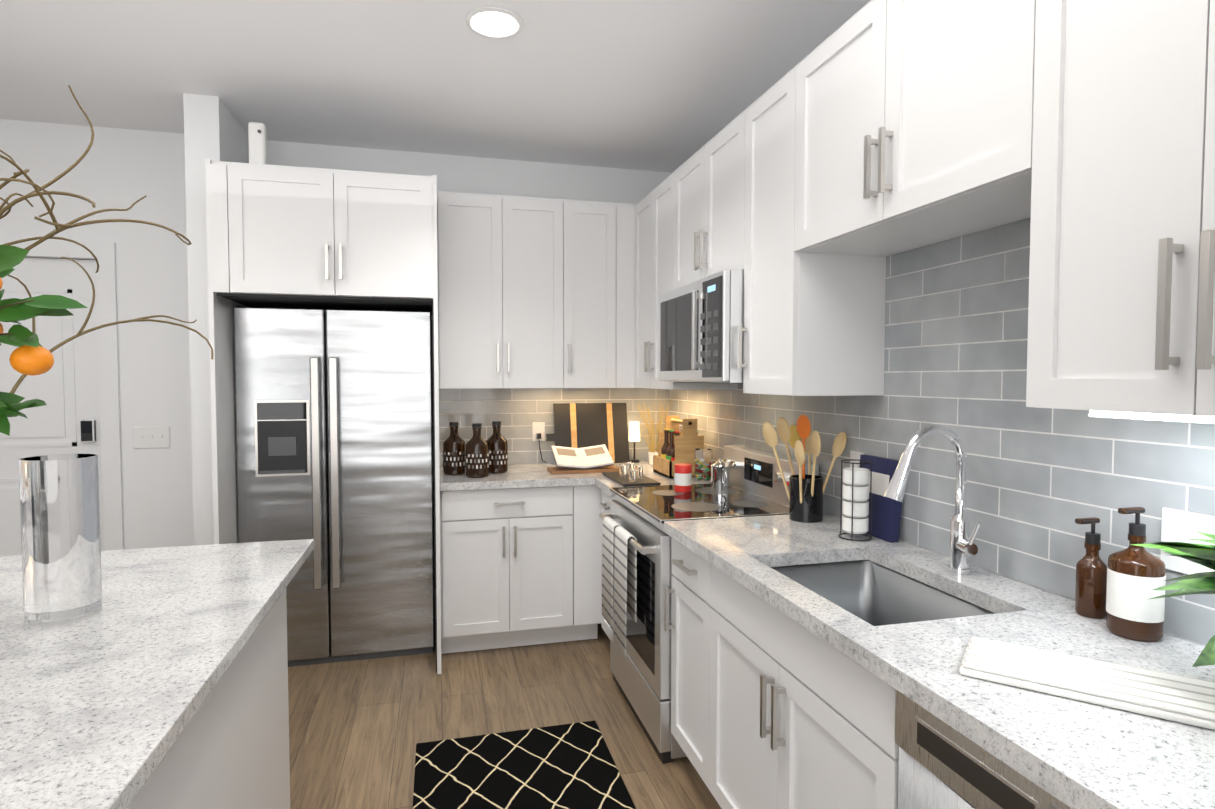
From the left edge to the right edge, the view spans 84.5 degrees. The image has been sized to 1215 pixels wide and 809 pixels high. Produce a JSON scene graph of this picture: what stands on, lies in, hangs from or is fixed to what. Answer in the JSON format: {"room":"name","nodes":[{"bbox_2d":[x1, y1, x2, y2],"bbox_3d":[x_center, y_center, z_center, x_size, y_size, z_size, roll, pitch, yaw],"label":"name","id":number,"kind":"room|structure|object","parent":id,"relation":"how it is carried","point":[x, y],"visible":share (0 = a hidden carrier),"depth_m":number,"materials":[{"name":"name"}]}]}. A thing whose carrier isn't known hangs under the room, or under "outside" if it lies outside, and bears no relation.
{"room":"kitchen","nodes":[
{"label":"kitchen","id":0,"kind":"room"},
{"bbox_2d":[176,93,248,545],"bbox_3d":[-1.941,-0.067,3.405,0.145,2.740,0.560,-1,2,-14],"label":"wall","id":1,"kind":"structure","parent":0,"point":[211,131],"depth_m":3.13,"materials":[{"name":"white paint"}]},
{"bbox_2d":[0,119,667,609],"bbox_3d":[-2.847,-0.073,3.551,6.660,2.740,0.150,-1,2,-14],"label":"wall","id":2,"kind":"structure","parent":0,"point":[164,380],"depth_m":3.57,"materials":[{"name":"white paint"}]},
{"bbox_2d":[0,258,103,555],"bbox_3d":[-3.119,0.270,3.438,0.922,2.048,0.101,-1,2,-14],"label":"entry door","id":3,"kind":"structure","parent":2,"relation":"in","point":[66,418],"depth_m":3.48,"materials":[{"name":"white wood"}]},
{"bbox_2d":[0,237,123,549],"bbox_3d":[-3.112,0.231,3.408,1.100,2.145,0.016,-1,2,-14],"label":"door frame","id":4,"kind":"structure","parent":2,"relation":"attached to","point":[104,253],"depth_m":3.51,"materials":[{"name":"white wood"}]},
{"bbox_2d":[133,426,169,448],"bbox_3d":[-2.438,0.176,3.578,0.170,0.116,0.014,-1,2,-14],"label":"hall light switch","id":5,"kind":"object","parent":2,"relation":"attached to","point":[152,437],"visible":1,"depth_m":3.58,"materials":[{"name":"white plastic"}]},
{"bbox_2d":[205,159,436,315],"bbox_3d":[-1.373,-0.801,3.417,0.935,0.575,0.778,-1,2,-14],"label":"upper cabinet","id":6,"kind":"object","parent":2,"relation":"attached to","point":[278,235],"depth_m":3.04,"materials":[{"name":"white wood"}]},
{"bbox_2d":[248,122,267,164],"bbox_3d":[-1.587,-1.174,3.036,0.070,0.199,0.066,-1,2,-14],"label":"air freshener","id":7,"kind":"object","parent":6,"relation":"on","point":[257,136],"visible":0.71,"depth_m":3.01,"materials":[{"name":"white plastic"}]},
{"bbox_2d":[437,191,576,391],"bbox_3d":[-0.593,-0.625,3.845,0.740,1.060,0.348,-1,2,-14],"label":"upper cabinet","id":8,"kind":"object","parent":2,"relation":"attached to","point":[507,269],"depth_m":3.68,"materials":[{"name":"white wood"}]},
{"bbox_2d":[439,388,666,465],"bbox_3d":[-0.310,0.128,4.122,1.410,0.462,0.010,-1,2,-14],"label":"backsplash","id":9,"kind":"structure","parent":2,"relation":"attached to","point":[516,409],"depth_m":4.07,"materials":[{"name":"tile"}]},
{"bbox_2d":[532,422,546,462],"bbox_3d":[-0.411,0.234,4.077,0.089,0.249,0.032,-1,2,-14],"label":"outlet","id":10,"kind":"object","parent":9,"relation":"attached to","point":[538,431],"visible":0.98,"depth_m":4.08,"materials":[{"name":"white plastic"}]},
{"bbox_2d":[577,200,604,387],"bbox_3d":[-0.169,-0.629,3.953,0.362,1.060,0.348,-1,2,-14],"label":"upper cabinet","id":11,"kind":"object","parent":2,"relation":"attached to","point":[590,214],"depth_m":3.80,"materials":[{"name":"white wood"}]},
{"bbox_2d":[605,202,636,387],"bbox_3d":[0.049,-0.630,3.979,0.187,1.060,0.405,-1,2,-14],"label":"upper cabinet","id":12,"kind":"object","parent":2,"relation":"attached to","point":[620,218],"depth_m":3.83,"materials":[{"name":"white wood"}]},
{"bbox_2d":[0,0,868,172],"bbox_3d":[-1.817,-1.345,-0.223,6.820,0.100,7.870,-1,2,-14],"label":"ceiling","id":13,"kind":"structure","parent":0,"point":[670,86],"depth_m":2.82,"materials":[{"name":"white paint"}]},
{"bbox_2d":[465,7,523,37],"bbox_3d":[-0.413,-1.395,2.451,0.210,0.009,0.210,-1,2,-14],"label":"recessed light","id":14,"kind":"object","parent":13,"relation":"in","point":[494,22],"visible":1,"depth_m":2.44,"materials":[{"name":"white plastic"}]},
{"bbox_2d":[288,623,720,808],"bbox_3d":[-1.817,1.493,-0.111,6.820,0.100,7.870,-1,2,-14],"label":"floor","id":15,"kind":"structure","parent":0,"point":[359,730],"depth_m":2.86,"materials":[{"name":"brown wood"}]},
{"bbox_2d":[127,588,289,808],"bbox_3d":[-1.246,0.956,1.294,0.870,0.863,1.450,-1,2,-14],"label":"kitchen island","id":16,"kind":"object","parent":15,"relation":"on","point":[229,748],"depth_m":1.60,"materials":[{"name":"white wood"}]},
{"bbox_2d":[0,539,313,808],"bbox_3d":[-1.325,0.494,1.163,1.220,0.034,1.790,-1,2,-14],"label":"island countertop","id":17,"kind":"structure","parent":16,"relation":"on","point":[99,710],"depth_m":1.23,"materials":[{"name":"stone"}]},
{"bbox_2d":[18,454,102,626],"bbox_3d":[-1.192,0.289,1.462,0.134,0.350,0.134,-1,2,-14],"label":"glass vase","id":18,"kind":"object","parent":17,"relation":"on","point":[60,538],"visible":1,"depth_m":1.41,"materials":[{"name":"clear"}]},
{"bbox_2d":[0,85,212,435],"bbox_3d":[-1.249,-0.082,1.286,0.879,1.106,1.204,0,2,12],"label":"arrangement","id":19,"kind":"object","parent":17,"relation":"on","point":[30,355],"visible":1,"depth_m":1.26,"materials":[{"name":"green plant"}]},
{"bbox_2d":[233,306,434,666],"bbox_3d":[-1.397,0.408,3.551,0.916,1.780,0.562,-1,2,-14],"label":"refrigerator","id":20,"kind":"object","parent":15,"relation":"on","point":[334,433],"visible":0.92,"depth_m":3.34,"materials":[{"name":"silver metal"}]},
{"bbox_2d":[437,472,576,663],"bbox_3d":[-0.588,0.850,3.760,0.680,0.871,0.628,-1,2,-14],"label":"base cabinet","id":21,"kind":"object","parent":15,"relation":"on","point":[507,557],"depth_m":3.46,"materials":[{"name":"white wood"}]},
{"bbox_2d":[440,460,653,490],"bbox_3d":[-0.216,0.392,3.814,1.435,0.039,0.648,-1,2,-14],"label":"countertop","id":22,"kind":"structure","parent":21,"relation":"on","point":[517,475],"depth_m":3.49,"materials":[{"name":"stone"}]},
{"bbox_2d":[443,422,465,474],"bbox_3d":[-0.833,0.237,3.638,0.122,0.282,0.122,-1,2,-14],"label":"growler","id":23,"kind":"object","parent":22,"relation":"on","point":[454,451],"visible":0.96,"depth_m":3.59,"materials":[{"name":"orange glass"}]},
{"bbox_2d":[465,423,488,477],"bbox_3d":[-0.689,0.241,3.540,0.122,0.282,0.122,-1,2,-14],"label":"growler","id":24,"kind":"object","parent":22,"relation":"on","point":[477,456],"visible":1,"depth_m":3.50,"materials":[{"name":"brown glass"}]},
{"bbox_2d":[486,421,507,473],"bbox_3d":[-0.613,0.234,3.704,0.122,0.282,0.122,-1,2,-14],"label":"growler","id":25,"kind":"object","parent":22,"relation":"on","point":[496,441],"visible":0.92,"depth_m":3.66,"materials":[{"name":"orange glass"}]},
{"bbox_2d":[547,465,618,473],"bbox_3d":[-0.137,0.365,3.748,0.380,0.018,0.160,-1,2,-14],"label":"cookbook stand","id":26,"kind":"object","parent":22,"relation":"on","point":[566,470],"visible":0.71,"depth_m":3.69,"materials":[{"name":"brown wood"}]},
{"bbox_2d":[551,444,613,468],"bbox_3d":[-0.144,0.294,3.773,0.322,0.037,0.221,-1,24,-14],"label":"open cookbook","id":27,"kind":"object","parent":26,"relation":"on","point":[588,457],"visible":1,"depth_m":3.75,"materials":[{"name":"white paper"}]},
{"bbox_2d":[546,403,629,462],"bbox_3d":[-0.122,0.175,4.105,0.510,0.370,0.019,-1,-10,-14],"label":"cutting board","id":28,"kind":"object","parent":22,"relation":"on","point":[579,425],"visible":0.75,"depth_m":4.11,"materials":[{"name":"black wood"}]},
{"bbox_2d":[629,421,639,461],"bbox_3d":[0.168,0.232,4.166,0.068,0.250,0.068,-1,2,-14],"label":"lamp","id":29,"kind":"object","parent":22,"relation":"on","point":[634,435],"visible":0.98,"depth_m":4.14,"materials":[{"name":"white"}]},
{"bbox_2d":[630,400,672,464],"bbox_3d":[0.282,0.167,4.052,0.300,0.389,0.214,-1,2,-14],"label":"plant","id":30,"kind":"object","parent":22,"relation":"on","point":[651,452],"visible":0.73,"depth_m":4.04,"materials":[{"name":"beige plant"}]},
{"bbox_2d":[413,720,635,808],"bbox_3d":[-0.076,1.376,1.438,0.720,0.010,2.620,-1,2,-14],"label":"rug","id":31,"kind":"object","parent":15,"relation":"on","point":[569,766],"visible":0.95,"depth_m":2.42,"materials":[{"name":"black fabric"}]},
{"bbox_2d":[577,485,596,639],"bbox_3d":[-0.212,0.846,3.855,0.211,0.871,0.628,-1,2,-14],"label":"base cabinet","id":32,"kind":"object","parent":15,"relation":"on","point":[586,494],"depth_m":3.56,"materials":[{"name":"white wood"}]},
{"bbox_2d":[597,487,664,638],"bbox_3d":[0.312,0.863,3.437,0.629,0.871,0.318,-1,2,-14],"label":"base cabinet","id":33,"kind":"object","parent":15,"relation":"on","point":[603,499],"depth_m":3.56,"materials":[{"name":"white wood"}]},
{"bbox_2d":[592,472,710,495],"bbox_3d":[0.288,0.407,3.430,0.647,0.039,0.347,-1,2,-14],"label":"countertop","id":34,"kind":"structure","parent":33,"relation":"on","point":[599,480],"depth_m":3.42,"materials":[{"name":"stone"}]},
{"bbox_2d":[602,462,660,486],"bbox_3d":[0.115,0.349,3.445,0.190,0.072,0.430,-1,2,-14],"label":"serving tray","id":35,"kind":"object","parent":34,"relation":"on","point":[627,474],"visible":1,"depth_m":3.37,"materials":[{"name":"black"}]},
{"bbox_2d":[653,416,703,478],"bbox_3d":[0.397,0.223,3.630,0.220,0.310,0.280,-1,2,-14],"label":"caddy","id":36,"kind":"object","parent":34,"relation":"on","point":[676,445],"visible":0.81,"depth_m":3.51,"materials":[{"name":"brown wood"}]},
{"bbox_2d":[695,448,712,481],"bbox_3d":[0.488,0.307,3.399,0.090,0.160,0.090,-1,2,-14],"label":"jar","id":37,"kind":"object","parent":34,"relation":"on","point":[703,459],"visible":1,"depth_m":3.36,"materials":[{"name":"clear glass"}]},
{"bbox_2d":[599,445,818,763],"bbox_3d":[0.387,0.771,2.896,0.712,1.105,0.750,-1,2,-14],"label":"range","id":38,"kind":"object","parent":15,"relation":"on","point":[641,671],"visible":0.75,"depth_m":2.70,"materials":[{"name":"silver metal"}]},
{"bbox_2d":[602,516,620,628],"bbox_3d":[0.019,0.729,2.934,0.048,0.446,0.180,-1,2,-14],"label":"hanging towel","id":39,"kind":"object","parent":38,"relation":"hanging from","point":[610,524],"visible":0.81,"depth_m":2.93,"materials":[{"name":"white fabric"}]},
{"bbox_2d":[613,526,636,657],"bbox_3d":[0.069,0.757,2.737,0.048,0.486,0.190,-1,2,-14],"label":"hanging towel","id":40,"kind":"object","parent":38,"relation":"hanging from","point":[625,576],"visible":1,"depth_m":2.71,"materials":[{"name":"white fabric"}]},
{"bbox_2d":[674,463,691,491],"bbox_3d":[0.346,0.335,3.064,0.080,0.122,0.080,-1,2,-14],"label":"tin canister","id":41,"kind":"object","parent":38,"relation":"on","point":[682,477],"visible":1,"depth_m":3.03,"materials":[{"name":"red paint"}]},
{"bbox_2d":[710,459,729,488],"bbox_3d":[0.534,0.325,3.137,0.090,0.137,0.122,-1,2,-14],"label":"canister","id":42,"kind":"object","parent":38,"relation":"on","point":[719,473],"visible":1,"depth_m":3.12,"materials":[{"name":"silver metal"}]},
{"bbox_2d":[665,538,804,770],"bbox_3d":[0.590,0.906,2.346,0.629,0.871,0.417,-1,2,-14],"label":"base cabinet","id":43,"kind":"object","parent":15,"relation":"on","point":[699,590],"depth_m":2.26,"materials":[{"name":"white wood"}]},
{"bbox_2d":[664,513,1214,808],"bbox_3d":[0.749,0.478,1.621,0.647,0.039,1.859,-1,2,-14],"label":"countertop","id":44,"kind":"structure","parent":43,"relation":"on","point":[1074,754],"depth_m":1.27,"materials":[{"name":"stone"}]},
{"bbox_2d":[762,415,846,522],"bbox_3d":[0.711,0.229,2.480,0.240,0.389,0.327,-1,2,-14],"label":"utensil crock","id":45,"kind":"object","parent":44,"relation":"on","point":[805,496],"visible":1,"depth_m":2.43,"materials":[{"name":"black ceramic"}]},
{"bbox_2d":[838,459,871,540],"bbox_3d":[0.808,0.309,2.179,0.105,0.250,0.105,-1,2,-14],"label":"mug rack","id":46,"kind":"object","parent":44,"relation":"on","point":[854,518],"visible":1,"depth_m":2.15,"materials":[{"name":"white ceramic"}]},
{"bbox_2d":[859,454,901,542],"bbox_3d":[0.898,0.306,2.219,0.032,0.260,0.192,5,1,-14],"label":"book","id":47,"kind":"object","parent":44,"relation":"on","point":[885,517],"visible":0.62,"depth_m":2.17,"materials":[{"name":"blue paper"}]},
{"bbox_2d":[771,560,995,625],"bbox_3d":[0.684,0.602,1.746,0.460,0.213,0.640,-1,2,-14],"label":"sink","id":48,"kind":"object","parent":44,"relation":"in","point":[872,593],"visible":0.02,"depth_m":2.01,"materials":[{"name":"silver metal"}]},
{"bbox_2d":[883,425,980,574],"bbox_3d":[0.860,0.254,1.739,0.265,0.397,0.134,-1,2,-14],"label":"faucet","id":49,"kind":"object","parent":44,"relation":"on","point":[963,547],"visible":1,"depth_m":1.78,"materials":[{"name":"silver metal"}]},
{"bbox_2d":[959,637,1214,729],"bbox_3d":[0.840,0.467,1.130,0.420,0.020,0.170,2,3,34],"label":"folded towel","id":50,"kind":"object","parent":44,"relation":"on","point":[1174,697],"visible":1,"depth_m":1.11,"materials":[{"name":"white fabric"}]},
{"bbox_2d":[1075,517,1106,618],"bbox_3d":[1.058,0.356,1.470,0.074,0.215,0.058,-1,2,-14],"label":"soap bottle","id":51,"kind":"object","parent":44,"relation":"on","point":[1091,584],"visible":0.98,"depth_m":1.46,"materials":[{"name":"orange glass"}]},
{"bbox_2d":[1106,507,1165,641],"bbox_3d":[1.074,0.338,1.360,0.094,0.260,0.094,-1,2,-14],"label":"soap bottle","id":52,"kind":"object","parent":44,"relation":"on","point":[1135,575],"visible":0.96,"depth_m":1.33,"materials":[{"name":"orange glass"}]},
{"bbox_2d":[1130,531,1214,666],"bbox_3d":[0.974,0.344,1.027,0.364,0.275,0.361,-1,2,-14],"label":"potted plant","id":53,"kind":"object","parent":44,"relation":"on","point":[1202,582],"visible":1,"depth_m":1.06,"materials":[{"name":"green plant"}]},
{"bbox_2d":[697,620,898,808],"bbox_3d":[0.729,1.045,1.805,0.629,0.636,0.936,-1,2,-14],"label":"base cabinet","id":54,"kind":"object","parent":15,"relation":"on","point":[786,719],"depth_m":1.64,"materials":[{"name":"white wood"}]},
{"bbox_2d":[894,689,1071,808],"bbox_3d":[0.900,0.961,1.051,0.612,0.872,0.590,-1,2,-14],"label":"dishwasher","id":55,"kind":"object","parent":15,"relation":"on","point":[943,765],"visible":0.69,"depth_m":1.11,"materials":[{"name":"silver metal"}]},
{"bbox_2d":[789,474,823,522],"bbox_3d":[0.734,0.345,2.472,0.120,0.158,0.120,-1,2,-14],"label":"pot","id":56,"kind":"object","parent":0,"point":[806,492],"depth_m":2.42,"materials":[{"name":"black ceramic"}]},
{"bbox_2d":[668,0,1203,645],"bbox_3d":[1.415,0.042,0.655,0.150,2.740,7.870,-1,2,-14],"label":"wall","id":57,"kind":"structure","parent":0,"point":[669,174],"depth_m":2.62,"materials":[{"name":"white paint"}]},
{"bbox_2d":[637,177,728,389],"bbox_3d":[0.413,-0.613,3.551,0.349,1.060,0.715,-1,2,-14],"label":"upper cabinet","id":58,"kind":"object","parent":57,"relation":"attached to","point":[653,210],"depth_m":3.53,"materials":[{"name":"white wood"}]},
{"bbox_2d":[669,121,732,290],"bbox_3d":[0.581,-0.817,2.883,0.349,0.600,0.760,-1,2,-14],"label":"upper cabinet","id":59,"kind":"object","parent":57,"relation":"attached to","point":[701,189],"depth_m":2.85,"materials":[{"name":"white wood"}]},
{"bbox_2d":[659,270,743,382],"bbox_3d":[0.526,-0.304,2.888,0.458,0.421,0.750,-1,2,-14],"label":"microwave","id":60,"kind":"object","parent":59,"relation":"attached to","point":[701,320],"visible":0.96,"depth_m":2.66,"materials":[{"name":"silver metal"}]},
{"bbox_2d":[729,72,886,395],"bbox_3d":[0.719,-0.566,2.349,0.349,1.060,0.473,-1,2,-14],"label":"upper cabinet","id":61,"kind":"object","parent":57,"relation":"attached to","point":[814,322],"depth_m":2.22,"materials":[{"name":"white wood"}]},
{"bbox_2d":[789,0,996,255],"bbox_3d":[0.872,-0.772,1.740,0.349,0.600,0.880,-1,2,-14],"label":"upper cabinet","id":62,"kind":"object","parent":57,"relation":"attached to","point":[817,186],"depth_m":1.69,"materials":[{"name":"white wood"}]},
{"bbox_2d":[667,218,1214,645],"bbox_3d":[0.850,-0.040,2.540,0.010,0.923,3.631,-1,2,-14],"label":"backsplash","id":63,"kind":"structure","parent":57,"relation":"attached to","point":[1039,480],"depth_m":1.80,"materials":[{"name":"tile"}]},
{"bbox_2d":[850,450,863,467],"bbox_3d":[0.881,0.223,2.375,0.016,0.115,0.075,-1,2,-14],"label":"outlet","id":64,"kind":"object","parent":63,"relation":"attached to","point":[853,454],"depth_m":2.37,"materials":[{"name":"white plastic"}]},
{"bbox_2d":[1161,507,1214,574],"bbox_3d":[1.151,0.276,1.315,0.016,0.125,0.125,-1,2,-14],"label":"outlet","id":65,"kind":"object","parent":63,"relation":"attached to","point":[1180,526],"depth_m":1.33,"materials":[{"name":"white plastic"}]},
{"bbox_2d":[993,0,1214,416],"bbox_3d":[1.049,-0.514,1.055,0.349,1.060,0.666,-1,2,-14],"label":"upper cabinet","id":66,"kind":"object","parent":57,"relation":"attached to","point":[1106,108],"depth_m":1.14,"materials":[{"name":"white wood"}]},
{"bbox_2d":[1089,410,1214,423],"bbox_3d":[1.011,0.025,1.047,0.040,0.014,0.510,-1,2,-14],"label":"under-cabinet light","id":67,"kind":"object","parent":66,"relation":"attached to","point":[1172,417],"visible":0.6,"depth_m":1.17,"materials":[{"name":"white plastic"}]}
]}

